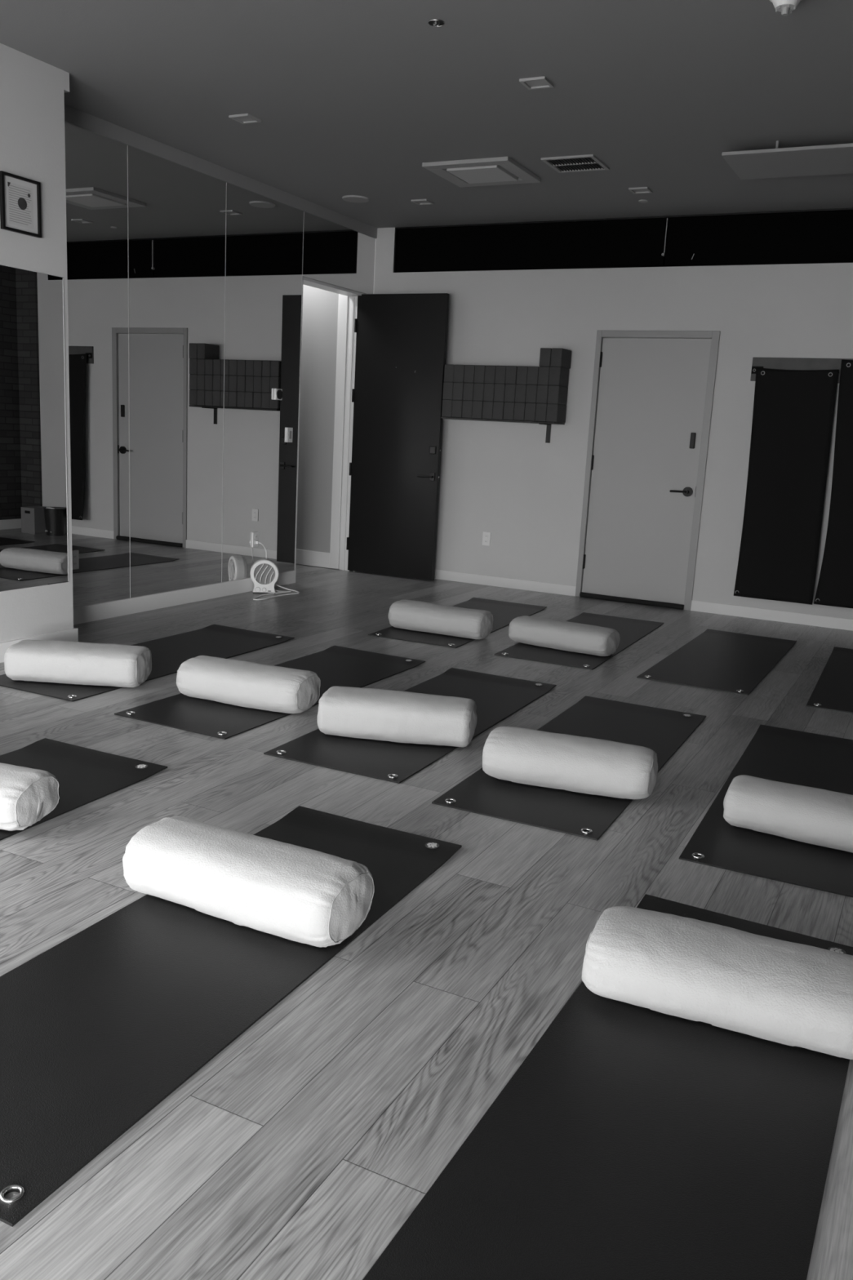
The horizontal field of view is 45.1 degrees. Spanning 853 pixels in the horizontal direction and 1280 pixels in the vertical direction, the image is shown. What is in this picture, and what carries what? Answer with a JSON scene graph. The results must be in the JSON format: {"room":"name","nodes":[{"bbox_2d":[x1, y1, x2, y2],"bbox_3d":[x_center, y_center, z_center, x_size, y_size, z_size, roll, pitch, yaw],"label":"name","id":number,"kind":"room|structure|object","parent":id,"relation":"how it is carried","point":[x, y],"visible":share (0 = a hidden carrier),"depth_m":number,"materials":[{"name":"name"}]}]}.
{"room":"exercise studio","nodes":[
{"label":"exercise studio","id":0,"kind":"room"},
{"bbox_2d":[0,43,73,642],"bbox_3d":[-4.484,-0.814,1.802,0.625,3.180,9.550,9,13,26],"label":"wall","id":1,"kind":"structure","parent":0,"point":[33,142],"depth_m":5.54,"materials":[{"name":"paint"}]},
{"bbox_2d":[0,170,41,238],"bbox_3d":[-2.134,-2.287,5.397,0.021,0.280,0.254,9,13,26],"label":"framed print","id":2,"kind":"object","parent":1,"relation":"attached to","point":[20,212],"visible":1,"depth_m":5.39,"materials":[{"name":"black paper"}]},
{"bbox_2d":[0,265,68,591],"bbox_3d":[-2.528,-1.025,5.008,0.007,1.714,2.012,9,13,26],"label":"wall mirror","id":3,"kind":"object","parent":1,"relation":"attached to","point":[34,549],"visible":1,"depth_m":5.67,"materials":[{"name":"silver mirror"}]},
{"bbox_2d":[63,71,69,93],"bbox_3d":[-2.163,-3.062,5.667,0.475,0.095,0.040,9,13,26],"label":"trim","id":4,"kind":"structure","parent":1,"relation":"attached to","point":[66,75],"depth_m":5.56,"materials":[{"name":"paint"}]},
{"bbox_2d":[303,276,364,571],"bbox_3d":[-1.571,-1.926,7.962,0.140,3.180,4.250,9,13,26],"label":"wall","id":5,"kind":"structure","parent":0,"point":[304,277],"depth_m":9.01,"materials":[{"name":"paint"}]},
{"bbox_2d":[64,121,130,607],"bbox_3d":[-2.245,-1.674,6.509,0.007,2.978,1.007,9,13,26],"label":"wall mirror","id":6,"kind":"object","parent":5,"relation":"attached to","point":[96,165],"visible":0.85,"depth_m":6.69,"materials":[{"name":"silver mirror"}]},
{"bbox_2d":[71,550,79,569],"bbox_3d":[-2.307,-0.523,6.718,0.016,0.124,0.076,9,13,26],"label":"wall outlet","id":7,"kind":"object","parent":6,"relation":"attached to","point":[75,555],"visible":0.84,"depth_m":6.72,"materials":[{"name":"white plastic"}]},
{"bbox_2d":[72,560,76,566],"bbox_3d":[-2.304,-0.499,6.720,0.003,0.032,0.034,9,13,26],"label":"socket","id":8,"kind":"object","parent":7,"relation":"attached to","point":[74,562],"depth_m":6.72,"materials":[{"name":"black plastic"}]},
{"bbox_2d":[0,569,296,662],"bbox_3d":[-3.805,0.458,3.422,0.515,0.112,12.610,9,13,26],"label":"baseboard","id":9,"kind":"structure","parent":5,"relation":"attached to","point":[94,612],"depth_m":7.38,"materials":[{"name":"white paint"}]},
{"bbox_2d":[128,145,226,598],"bbox_3d":[-1.784,-1.834,7.403,0.007,2.978,1.024,9,13,26],"label":"wall mirror","id":10,"kind":"object","parent":5,"relation":"attached to","point":[177,212],"visible":1,"depth_m":7.35,"materials":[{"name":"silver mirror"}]},
{"bbox_2d":[64,104,377,238],"bbox_3d":[-1.420,-3.431,7.639,0.022,0.090,4.210,9,13,26],"label":"trim","id":11,"kind":"structure","parent":5,"relation":"attached to","point":[73,116],"depth_m":7.30,"materials":[{"name":"grey paint"}]},
{"bbox_2d":[222,182,304,582],"bbox_3d":[-1.319,-1.994,8.302,0.007,2.978,1.020,9,13,26],"label":"wall mirror","id":12,"kind":"object","parent":5,"relation":"attached to","point":[264,236],"visible":0.96,"depth_m":8.25,"materials":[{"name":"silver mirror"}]},
{"bbox_2d":[252,531,258,547],"bbox_3d":[-1.410,-0.828,8.456,0.016,0.124,0.076,9,13,26],"label":"wall outlet","id":13,"kind":"object","parent":12,"relation":"attached to","point":[255,535],"visible":1,"depth_m":8.44,"materials":[{"name":"white plastic"}]},
{"bbox_2d":[274,388,282,399],"bbox_3d":[-1.220,-2.024,8.453,0.030,0.090,0.090,9,13,26],"label":"thermostat","id":14,"kind":"object","parent":12,"relation":"attached to","point":[277,392],"visible":1,"depth_m":8.43,"materials":[{"name":"white plastic"}]},
{"bbox_2d":[285,426,293,442],"bbox_3d":[-1.159,-1.736,8.683,0.017,0.124,0.080,9,13,26],"label":"light switch","id":15,"kind":"object","parent":12,"relation":"attached to","point":[289,430],"visible":1,"depth_m":8.67,"materials":[{"name":"white plastic"}]},
{"bbox_2d":[302,211,375,293],"bbox_3d":[-0.754,-3.375,9.023,0.007,0.507,1.184,9,13,26],"label":"wall mirror","id":16,"kind":"object","parent":5,"relation":"attached to","point":[334,254],"visible":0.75,"depth_m":8.98,"materials":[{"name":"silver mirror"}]},
{"bbox_2d":[294,276,448,580],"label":"door","id":17,"kind":"structure","parent":5,"relation":"in","point":[397,343],"depth_m":9.48,"materials":[{"name":"paint"}]},
{"bbox_2d":[0,564,852,1279],"bbox_3d":[-2.149,0.692,3.286,8.020,0.120,14.200,9,13,26],"label":"floor","id":18,"kind":"structure","parent":0,"point":[300,1150],"depth_m":2.97,"materials":[{"name":"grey wood"}]},
{"bbox_2d":[0,737,167,840],"bbox_3d":[-1.738,0.624,3.381,0.650,0.018,1.925,8,13,24],"label":"yoga mat","id":19,"kind":"object","parent":18,"relation":"on","point":[84,775],"visible":0.78,"depth_m":4.05,"materials":[{"name":"rubber"}]},
{"bbox_2d":[0,762,59,831],"bbox_3d":[-1.645,0.507,3.540,0.731,0.179,0.323,6,12,14],"label":"bolster","id":20,"kind":"object","parent":19,"relation":"on","point":[27,795],"visible":1,"depth_m":3.41,"materials":[{"name":"grey fabric"}]},
{"bbox_2d":[0,624,294,702],"bbox_3d":[-1.583,0.096,5.985,0.650,0.018,1.925,9,13,25],"label":"yoga mat","id":21,"kind":"object","parent":18,"relation":"on","point":[168,653],"visible":0.65,"depth_m":6.21,"materials":[{"name":"rubber"}]},
{"bbox_2d":[4,640,151,687],"bbox_3d":[-1.814,0.117,5.360,0.715,0.191,0.323,3,12,2],"label":"bolster","id":22,"kind":"object","parent":21,"relation":"on","point":[68,662],"visible":1,"depth_m":5.22,"materials":[{"name":"grey fabric"}]},
{"bbox_2d":[0,805,462,1226],"bbox_3d":[-0.591,0.812,2.764,0.650,0.018,1.925,8,13,25],"label":"yoga mat","id":23,"kind":"object","parent":18,"relation":"on","point":[99,1028],"visible":0.73,"depth_m":2.46,"materials":[{"name":"rubber"}]},
{"bbox_2d":[122,816,373,947],"bbox_3d":[-0.516,0.679,2.941,0.733,0.200,0.294,9,13,25],"label":"bolster","id":24,"kind":"object","parent":23,"relation":"on","point":[286,891],"visible":1,"depth_m":2.82,"materials":[{"name":"grey fabric"}]},
{"bbox_2d":[426,842,436,847],"bbox_3d":[0.019,0.694,3.467,0.036,0.001,0.035,8,17,25],"label":"print","id":25,"kind":"object","parent":23,"relation":"on","point":[433,844],"depth_m":3.47},
{"bbox_2d":[114,645,425,739],"bbox_3d":[-0.737,0.237,5.519,0.650,0.018,1.925,9,13,26],"label":"yoga mat","id":26,"kind":"object","parent":18,"relation":"on","point":[335,665],"visible":0.66,"depth_m":5.08,"materials":[{"name":"rubber"}]},
{"bbox_2d":[176,655,320,713],"bbox_3d":[-0.887,0.217,5.107,0.714,0.194,0.321,7,12,20],"label":"bolster","id":27,"kind":"object","parent":26,"relation":"on","point":[246,684],"visible":1,"depth_m":4.98,"materials":[{"name":"grey fabric"}]},
{"bbox_2d":[249,541,299,599],"bbox_3d":[-1.222,-0.565,8.310,0.409,0.415,0.516,1,12,-9],"label":"heater","id":28,"kind":"object","parent":18,"relation":"on","point":[264,573],"visible":1,"depth_m":8.39,"materials":[{"name":"white plastic"}]},
{"bbox_2d":[255,564,274,584],"bbox_3d":[-1.319,-0.539,8.371,0.154,0.168,0.007,1,12,-9],"label":"grille","id":29,"kind":"object","parent":28,"relation":"attached to","point":[264,573],"depth_m":8.39,"materials":[{"name":"white plastic"}]},
{"bbox_2d":[263,667,556,783],"bbox_3d":[0.020,0.368,5.079,0.650,0.018,1.925,8,13,25],"label":"yoga mat","id":30,"kind":"object","parent":18,"relation":"on","point":[496,698],"visible":0.72,"depth_m":4.58,"materials":[{"name":"rubber"}]},
{"bbox_2d":[316,685,477,746],"bbox_3d":[-0.129,0.344,4.676,0.721,0.198,0.319,5,12,8],"label":"bolster","id":31,"kind":"object","parent":30,"relation":"on","point":[371,713],"visible":1,"depth_m":4.55,"materials":[{"name":"grey fabric"}]},
{"bbox_2d":[368,597,546,648],"bbox_3d":[0.296,-0.154,7.689,0.650,0.018,1.925,8,13,23],"label":"yoga mat","id":32,"kind":"object","parent":18,"relation":"on","point":[503,612],"visible":0.66,"depth_m":7.63,"materials":[{"name":"rubber"}]},
{"bbox_2d":[387,599,493,639],"bbox_3d":[0.097,-0.147,7.136,0.730,0.192,0.297,8,13,24],"label":"bolster","id":33,"kind":"object","parent":32,"relation":"on","point":[416,615],"visible":1,"depth_m":7.02,"materials":[{"name":"grey fabric"}]},
{"bbox_2d":[431,695,706,840],"bbox_3d":[0.735,0.506,4.607,0.650,0.012,1.925,9,13,25],"label":"yoga mat","id":34,"kind":"object","parent":18,"relation":"on","point":[664,731],"visible":0.64,"depth_m":4.10,"materials":[{"name":"rubber"}]},
{"bbox_2d":[482,726,657,799],"bbox_3d":[0.578,0.492,4.138,0.697,0.199,0.315,7,12,17],"label":"bolster","id":35,"kind":"object","parent":34,"relation":"on","point":[574,763],"visible":1,"depth_m":4.02,"materials":[{"name":"grey fabric"}]},
{"bbox_2d":[493,612,663,669],"bbox_3d":[1.141,-0.020,7.271,0.650,0.012,1.925,8,13,24],"label":"yoga mat","id":36,"kind":"object","parent":18,"relation":"on","point":[630,631],"visible":0.65,"depth_m":6.83,"materials":[{"name":"rubber"}]},
{"bbox_2d":[508,615,619,656],"bbox_3d":[0.913,-0.032,6.832,0.729,0.175,0.304,10,13,30],"label":"bolster","id":37,"kind":"object","parent":36,"relation":"on","point":[567,636],"visible":1,"depth_m":6.71,"materials":[{"name":"grey fabric"}]},
{"bbox_2d":[362,893,852,1279],"bbox_3d":[0.525,0.989,2.204,0.650,0.012,1.925,9,13,26],"label":"yoga mat","id":38,"kind":"object","parent":18,"relation":"on","point":[630,1142],"visible":0.66,"depth_m":2.02,"materials":[{"name":"rubber"}]},
{"bbox_2d":[582,906,852,1059],"bbox_3d":[0.751,0.835,2.550,0.707,0.184,0.345,8,13,22],"label":"bolster","id":39,"kind":"object","parent":38,"relation":"on","point":[786,993],"visible":1,"depth_m":2.45,"materials":[{"name":"grey fabric"}]},
{"bbox_2d":[830,947,843,953],"bbox_3d":[1.155,0.877,2.889,0.036,0.001,0.035,9,15,26],"label":"print","id":40,"kind":"object","parent":38,"relation":"on","point":[838,950],"depth_m":2.89},
{"bbox_2d":[579,591,684,609],"bbox_3d":[1.777,-0.342,8.916,0.923,0.043,0.045,9,13,26],"label":"threshold","id":41,"kind":"object","parent":18,"relation":"on","point":[669,605],"visible":1,"depth_m":8.89,"materials":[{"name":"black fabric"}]},
{"bbox_2d":[636,628,796,695],"bbox_3d":[1.988,0.115,6.831,0.650,0.012,1.925,9,13,26],"label":"yoga mat","id":42,"kind":"object","parent":18,"relation":"on","point":[726,661],"visible":1,"depth_m":6.67,"materials":[{"name":"rubber"}]},
{"bbox_2d":[679,724,852,897],"bbox_3d":[1.570,0.631,4.216,0.650,0.012,1.925,8,13,25],"label":"yoga mat","id":43,"kind":"object","parent":18,"relation":"on","point":[788,756],"visible":0.7,"depth_m":3.74,"materials":[{"name":"rubber"}]},
{"bbox_2d":[723,774,852,853],"bbox_3d":[1.446,0.641,3.709,0.721,0.170,0.318,9,13,26],"label":"bolster","id":44,"kind":"object","parent":43,"relation":"on","point":[804,814],"visible":1,"depth_m":3.66,"materials":[{"name":"grey fabric"}]},
{"bbox_2d":[806,646,852,713],"bbox_3d":[2.807,0.250,6.386,0.650,0.012,1.925,8,13,25],"label":"yoga mat","id":45,"kind":"object","parent":18,"relation":"on","point":[833,690],"visible":1,"depth_m":6.19,"materials":[{"name":"rubber"}]},
{"bbox_2d":[0,0,852,227],"bbox_3d":[-1.977,-2.536,2.622,8.020,0.120,14.200,9,13,26],"label":"ceiling","id":46,"kind":"structure","parent":0,"point":[348,97],"depth_m":5.52,"materials":[{"name":"grey paint"}]},
{"bbox_2d":[228,113,261,124],"bbox_3d":[-1.100,-3.163,6.228,0.140,0.012,0.140,9,13,26],"label":"recessed light","id":47,"kind":"object","parent":46,"relation":"in","point":[245,118],"visible":1,"depth_m":6.22,"materials":[{"name":"grey"}]},
{"bbox_2d":[342,195,368,202],"bbox_3d":[-0.571,-3.557,8.277,0.220,0.012,0.220,9,13,26],"label":"ceiling speaker","id":48,"kind":"object","parent":46,"relation":"attached to","point":[352,198],"visible":1,"depth_m":8.24,"materials":[{"name":"grey plastic"}]},
{"bbox_2d":[410,199,434,204],"bbox_3d":[-0.030,-3.524,8.255,0.140,0.012,0.140,9,13,26],"label":"recessed light","id":49,"kind":"object","parent":46,"relation":"in","point":[420,202],"visible":1,"depth_m":8.25,"materials":[{"name":"grey"}]},
{"bbox_2d":[427,18,444,26],"bbox_3d":[0.044,-2.767,4.613,0.077,0.020,0.077,9,13,26],"label":"sprinkler head","id":50,"kind":"object","parent":46,"relation":"attached to","point":[436,23],"visible":1,"depth_m":4.61},
{"bbox_2d":[422,156,541,186],"bbox_3d":[0.394,-3.271,7.192,0.640,0.034,0.620,9,13,26],"label":"ceiling vent","id":51,"kind":"object","parent":46,"relation":"attached to","point":[499,171],"depth_m":7.11,"materials":[{"name":"grey metal"}]},
{"bbox_2d":[519,75,554,89],"bbox_3d":[0.572,-2.888,5.322,0.140,0.012,0.140,9,13,26],"label":"recessed light","id":52,"kind":"object","parent":46,"relation":"in","point":[538,82],"visible":1,"depth_m":5.32,"materials":[{"name":"grey"}]},
{"bbox_2d":[540,154,609,173],"bbox_3d":[0.997,-3.181,6.856,0.360,0.012,0.360,9,13,26],"label":"ceiling vent","id":53,"kind":"object","parent":46,"relation":"in","point":[588,162],"visible":1,"depth_m":6.85,"materials":[{"name":"grey metal"}]},
{"bbox_2d":[628,186,652,194],"bbox_3d":[1.562,-3.281,7.486,0.140,0.012,0.140,9,13,26],"label":"recessed light","id":54,"kind":"object","parent":46,"relation":"in","point":[639,189],"visible":1,"depth_m":7.48,"materials":[{"name":"grey metal"}]},
{"bbox_2d":[638,199,648,202],"bbox_3d":[1.654,-3.348,7.826,0.070,0.008,0.070,9,13,26],"label":"recessed light","id":55,"kind":"object","parent":46,"relation":"in","point":[642,200],"visible":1,"depth_m":7.81,"materials":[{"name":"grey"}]},
{"bbox_2d":[769,0,801,16],"bbox_3d":[1.445,-2.557,4.120,0.140,0.085,0.140,9,13,26],"label":"smoke detector","id":56,"kind":"object","parent":46,"relation":"attached to","point":[784,6],"visible":1,"depth_m":4.11,"materials":[{"name":"white plastic"}]},
{"bbox_2d":[721,140,852,179],"bbox_3d":[2.475,-2.940,6.221,1.220,0.075,0.620,9,13,26],"label":"panel","id":57,"kind":"object","parent":46,"relation":"attached to","point":[828,159],"visible":1,"depth_m":6.27,"materials":[{"name":"grey"}]},
{"bbox_2d":[373,227,852,619],"bbox_3d":[2.000,-1.880,8.661,5.620,3.180,0.200,9,13,26],"label":"wall","id":58,"kind":"structure","parent":0,"point":[504,480],"depth_m":8.83,"materials":[{"name":"paint"}]},
{"bbox_2d":[482,531,490,546],"bbox_3d":[0.552,-0.932,9.456,0.076,0.124,0.013,9,13,26],"label":"wall outlet","id":59,"kind":"object","parent":58,"relation":"attached to","point":[486,535],"visible":1,"depth_m":9.45,"materials":[{"name":"white plastic"}]},
{"bbox_2d":[440,417,564,443],"bbox_3d":[0.663,-1.861,9.099,1.085,0.177,0.250,9,13,26],"label":"wall shelf","id":60,"kind":"object","parent":58,"relation":"attached to","point":[548,424],"visible":1,"depth_m":9.02,"materials":[{"name":"black wood"}]},
{"bbox_2d":[441,399,454,417],"bbox_3d":[0.233,-2.090,9.279,0.098,0.152,0.226,9,13,26],"label":"block","id":61,"kind":"object","parent":60,"relation":"on","point":[446,411],"visible":0.5,"depth_m":9.18,"materials":[{"name":"plastic"}]},
{"bbox_2d":[442,382,453,399],"bbox_3d":[0.241,-2.240,9.248,0.098,0.152,0.226,9,13,26],"label":"block","id":62,"kind":"object","parent":61,"relation":"on","point":[447,386],"visible":0.51,"depth_m":9.15,"materials":[{"name":"plastic"}]},
{"bbox_2d":[444,364,454,382],"bbox_3d":[0.251,-2.389,9.222,0.098,0.152,0.226,9,13,26],"label":"block","id":63,"kind":"object","parent":62,"relation":"on","point":[449,369],"visible":0.47,"depth_m":9.12,"materials":[{"name":"plastic"}]},
{"bbox_2d":[451,400,462,417],"bbox_3d":[0.322,-2.077,9.239,0.098,0.152,0.226,9,13,26],"label":"block","id":64,"kind":"object","parent":60,"relation":"on","point":[457,405],"visible":0.54,"depth_m":9.14,"materials":[{"name":"plastic"}]},
{"bbox_2d":[452,382,463,400],"bbox_3d":[0.329,-2.226,9.206,0.098,0.152,0.226,9,13,26],"label":"block","id":65,"kind":"object","parent":64,"relation":"on","point":[458,388],"visible":0.56,"depth_m":9.11,"materials":[{"name":"plastic"}]},
{"bbox_2d":[453,364,464,382],"bbox_3d":[0.336,-2.375,9.176,0.098,0.152,0.226,9,13,26],"label":"block","id":66,"kind":"object","parent":65,"relation":"on","point":[459,370],"visible":0.49,"depth_m":9.07,"materials":[{"name":"plastic"}]},
{"bbox_2d":[462,400,473,418],"bbox_3d":[0.411,-2.064,9.197,0.098,0.152,0.226,9,13,26],"label":"block","id":67,"kind":"object","parent":60,"relation":"on","point":[467,409],"visible":0.57,"depth_m":9.10,"materials":[{"name":"plastic"}]},
{"bbox_2d":[462,382,474,400],"bbox_3d":[0.419,-2.213,9.165,0.098,0.152,0.226,9,13,26],"label":"block","id":68,"kind":"object","parent":67,"relation":"on","point":[468,395],"visible":0.56,"depth_m":9.06,"materials":[{"name":"plastic"}]},
{"bbox_2d":[463,364,475,382],"bbox_3d":[0.425,-2.362,9.132,0.098,0.152,0.226,9,13,26],"label":"block","id":69,"kind":"object","parent":68,"relation":"on","point":[469,370],"visible":0.51,"depth_m":9.03,"materials":[{"name":"plastic"}]},
{"bbox_2d":[471,400,484,418],"bbox_3d":[0.498,-2.049,9.149,0.098,0.152,0.226,9,13,26],"label":"block","id":70,"kind":"object","parent":60,"relation":"on","point":[477,406],"visible":0.6,"depth_m":9.05,"materials":[{"name":"plastic"}]},
{"bbox_2d":[473,382,484,400],"bbox_3d":[0.508,-2.200,9.123,0.098,0.152,0.226,9,13,26],"label":"block","id":71,"kind":"object","parent":70,"relation":"on","point":[478,389],"visible":0.5,"depth_m":9.02,"materials":[{"name":"plastic"}]},
{"bbox_2d":[474,364,485,383],"bbox_3d":[0.515,-2.348,9.091,0.098,0.152,0.226,9,13,26],"label":"block","id":72,"kind":"object","parent":71,"relation":"on","point":[479,374],"visible":0.56,"depth_m":8.99,"materials":[{"name":"plastic"}]},
{"bbox_2d":[482,400,493,419],"bbox_3d":[0.588,-2.037,9.110,0.098,0.152,0.226,9,13,26],"label":"block","id":73,"kind":"object","parent":60,"relation":"on","point":[487,411],"visible":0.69,"depth_m":9.01,"materials":[{"name":"plastic"}]},
{"bbox_2d":[483,383,494,401],"bbox_3d":[0.595,-2.185,9.077,0.098,0.152,0.226,9,13,26],"label":"block","id":74,"kind":"object","parent":73,"relation":"on","point":[489,388],"visible":0.59,"depth_m":8.98,"materials":[{"name":"plastic"}]},
{"bbox_2d":[484,365,496,383],"bbox_3d":[0.603,-2.334,9.046,0.098,0.152,0.226,9,13,26],"label":"block","id":75,"kind":"object","parent":74,"relation":"on","point":[490,371],"visible":0.55,"depth_m":8.95,"materials":[{"name":"plastic"}]},
{"bbox_2d":[492,401,506,420],"bbox_3d":[0.675,-2.022,9.063,0.098,0.152,0.226,9,13,26],"label":"block","id":76,"kind":"object","parent":60,"relation":"on","point":[498,406],"visible":0.66,"depth_m":8.96,"materials":[{"name":"plastic"}]},
{"bbox_2d":[493,383,506,401],"bbox_3d":[0.684,-2.172,9.034,0.098,0.152,0.226,9,13,26],"label":"block","id":77,"kind":"object","parent":76,"relation":"on","point":[500,388],"visible":0.6,"depth_m":8.93,"materials":[{"name":"plastic"}]},
{"bbox_2d":[494,365,506,383],"bbox_3d":[0.692,-2.321,9.003,0.098,0.152,0.226,9,13,26],"label":"block","id":78,"kind":"object","parent":77,"relation":"on","point":[500,371],"visible":0.56,"depth_m":8.90,"materials":[{"name":"plastic"}]},
{"bbox_2d":[502,401,515,420],"bbox_3d":[0.766,-2.009,9.022,0.098,0.152,0.226,9,13,26],"label":"block","id":79,"kind":"object","parent":60,"relation":"on","point":[508,407],"visible":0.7,"depth_m":8.92,"materials":[{"name":"plastic"}]},
{"bbox_2d":[504,383,515,402],"bbox_3d":[0.773,-2.158,8.990,0.098,0.152,0.226,9,13,26],"label":"block","id":80,"kind":"object","parent":79,"relation":"on","point":[510,389],"visible":0.64,"depth_m":8.89,"materials":[{"name":"plastic"}]},
{"bbox_2d":[505,365,517,384],"bbox_3d":[0.780,-2.307,8.958,0.098,0.152,0.226,9,13,26],"label":"block","id":81,"kind":"object","parent":80,"relation":"on","point":[511,371],"visible":0.59,"depth_m":8.86,"materials":[{"name":"plastic"}]},
{"bbox_2d":[513,402,525,421],"bbox_3d":[0.854,-1.995,8.977,0.098,0.152,0.226,9,13,26],"label":"block","id":82,"kind":"object","parent":60,"relation":"on","point":[519,407],"visible":0.7,"depth_m":8.88,"materials":[{"name":"plastic"}]},
{"bbox_2d":[515,384,526,402],"bbox_3d":[0.862,-2.144,8.946,0.098,0.152,0.226,9,13,26],"label":"block","id":83,"kind":"object","parent":82,"relation":"on","point":[521,389],"visible":0.6,"depth_m":8.85,"materials":[{"name":"plastic"}]},
{"bbox_2d":[515,365,528,384],"bbox_3d":[0.871,-2.294,8.918,0.098,0.152,0.226,9,13,26],"label":"block","id":84,"kind":"object","parent":83,"relation":"on","point":[522,373],"visible":0.6,"depth_m":8.82,"materials":[{"name":"plastic"}]},
{"bbox_2d":[524,402,536,421],"bbox_3d":[0.943,-1.982,8.934,0.098,0.152,0.226,9,13,26],"label":"block","id":85,"kind":"object","parent":60,"relation":"on","point":[531,408],"visible":0.66,"depth_m":8.84,"materials":[{"name":"plastic"}]},
{"bbox_2d":[525,384,537,403],"bbox_3d":[0.949,-2.130,8.901,0.098,0.152,0.226,9,13,26],"label":"block","id":86,"kind":"object","parent":85,"relation":"on","point":[531,389],"visible":0.64,"depth_m":8.80,"materials":[{"name":"plastic"}]},
{"bbox_2d":[527,366,538,385],"bbox_3d":[0.959,-2.280,8.872,0.098,0.152,0.226,9,13,26],"label":"block","id":87,"kind":"object","parent":86,"relation":"on","point":[533,371],"visible":0.59,"depth_m":8.77,"materials":[{"name":"plastic"}]},
{"bbox_2d":[535,403,547,422],"bbox_3d":[1.032,-1.968,8.890,0.098,0.152,0.226,9,13,26],"label":"block","id":88,"kind":"object","parent":60,"relation":"on","point":[541,408],"visible":0.7,"depth_m":8.79,"materials":[{"name":"plastic"}]},
{"bbox_2d":[536,384,548,403],"bbox_3d":[1.038,-2.117,8.858,0.098,0.152,0.226,9,13,26],"label":"block","id":89,"kind":"object","parent":88,"relation":"on","point":[542,390],"visible":0.6,"depth_m":8.76,"materials":[{"name":"plastic"}]},
{"bbox_2d":[537,366,550,385],"bbox_3d":[1.047,-2.266,8.829,0.098,0.152,0.226,9,13,26],"label":"block","id":90,"kind":"object","parent":89,"relation":"on","point":[544,371],"visible":0.6,"depth_m":8.73,"materials":[{"name":"plastic"}]},
{"bbox_2d":[538,347,551,366],"bbox_3d":[1.053,-2.415,8.797,0.098,0.152,0.226,8,13,25],"label":"block","id":91,"kind":"object","parent":90,"relation":"on","point":[545,353],"visible":0.59,"depth_m":8.70,"materials":[{"name":"plastic"}]},
{"bbox_2d":[546,403,566,422],"bbox_3d":[1.120,-1.954,8.847,0.098,0.152,0.226,9,13,26],"label":"block","id":92,"kind":"object","parent":60,"relation":"on","point":[556,413],"visible":0.93,"depth_m":8.76,"materials":[{"name":"plastic"}]},
{"bbox_2d":[547,385,568,404],"bbox_3d":[1.128,-2.103,8.817,0.098,0.152,0.226,9,13,26],"label":"block","id":93,"kind":"object","parent":92,"relation":"on","point":[557,394],"visible":0.91,"depth_m":8.73,"materials":[{"name":"plastic"}]},
{"bbox_2d":[548,366,568,386],"bbox_3d":[1.135,-2.252,8.784,0.098,0.152,0.226,9,13,26],"label":"block","id":94,"kind":"object","parent":93,"relation":"on","point":[558,375],"visible":0.86,"depth_m":8.70,"materials":[{"name":"plastic"}]},
{"bbox_2d":[550,347,571,368],"bbox_3d":[1.149,-2.401,8.751,0.098,0.152,0.226,9,13,27],"label":"block","id":95,"kind":"object","parent":94,"relation":"on","point":[562,357],"visible":0.86,"depth_m":8.67,"materials":[{"name":"plastic"}]},
{"bbox_2d":[393,208,852,272],"bbox_3d":[1.954,-3.235,8.444,5.164,0.443,0.198,9,13,26],"label":"window","id":96,"kind":"structure","parent":58,"relation":"in","point":[816,236],"depth_m":8.49,"materials":[{"name":"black glass"}]},
{"bbox_2d":[434,568,852,631],"bbox_3d":[1.738,-0.371,8.944,5.320,0.088,0.014,9,13,26],"label":"baseboard","id":97,"kind":"structure","parent":58,"relation":"attached to","point":[696,606],"depth_m":8.62,"materials":[{"name":"white paint"}]},
{"bbox_2d":[575,329,720,610],"bbox_3d":[1.856,-1.441,8.720,1.027,2.283,0.164,9,13,26],"label":"door","id":98,"kind":"structure","parent":58,"relation":"in","point":[653,391],"depth_m":8.70,"materials":[{"name":"grey paint"}]},
{"bbox_2d":[750,357,852,383],"bbox_3d":[3.170,-2.070,7.892,1.300,0.183,0.029,9,13,26],"label":"board","id":99,"kind":"object","parent":58,"relation":"attached to","point":[781,363],"visible":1,"depth_m":8.01,"materials":[{"name":"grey wood"}]},
{"bbox_2d":[751,366,763,373],"bbox_3d":[2.625,-2.142,8.142,0.088,0.057,0.014,9,13,26],"label":"strap","id":100,"kind":"object","parent":99,"relation":"hanging from","point":[753,368],"visible":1,"depth_m":8.15,"materials":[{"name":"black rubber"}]},
{"bbox_2d":[733,367,839,604],"bbox_3d":[2.834,-1.217,8.125,0.647,1.815,0.082,9,13,26],"label":"mat","id":101,"kind":"object","parent":99,"relation":"hanging from","point":[793,412],"visible":1,"depth_m":8.14,"materials":[{"name":"black rubber"}]},
{"bbox_2d":[813,359,852,608],"bbox_3d":[3.405,-1.173,7.863,0.660,1.885,0.082,9,13,26],"label":"mat","id":102,"kind":"object","parent":99,"relation":"hanging from","point":[835,584],"visible":1,"depth_m":8.01,"materials":[{"name":"black rubber"}]},
{"bbox_3d":[-2.022,-2.126,8.815,1.460,3.180,3.100,9,13,26],"label":"wall","id":103,"kind":"structure","parent":0,"visible":0},
{"bbox_2d":[295,284,348,568],"bbox_3d":[-1.343,-2.247,10.015,1.272,2.995,0.040,9,13,26],"label":"doorway","id":104,"kind":"structure","parent":103,"relation":"in","point":[325,313],"depth_m":9.86,"materials":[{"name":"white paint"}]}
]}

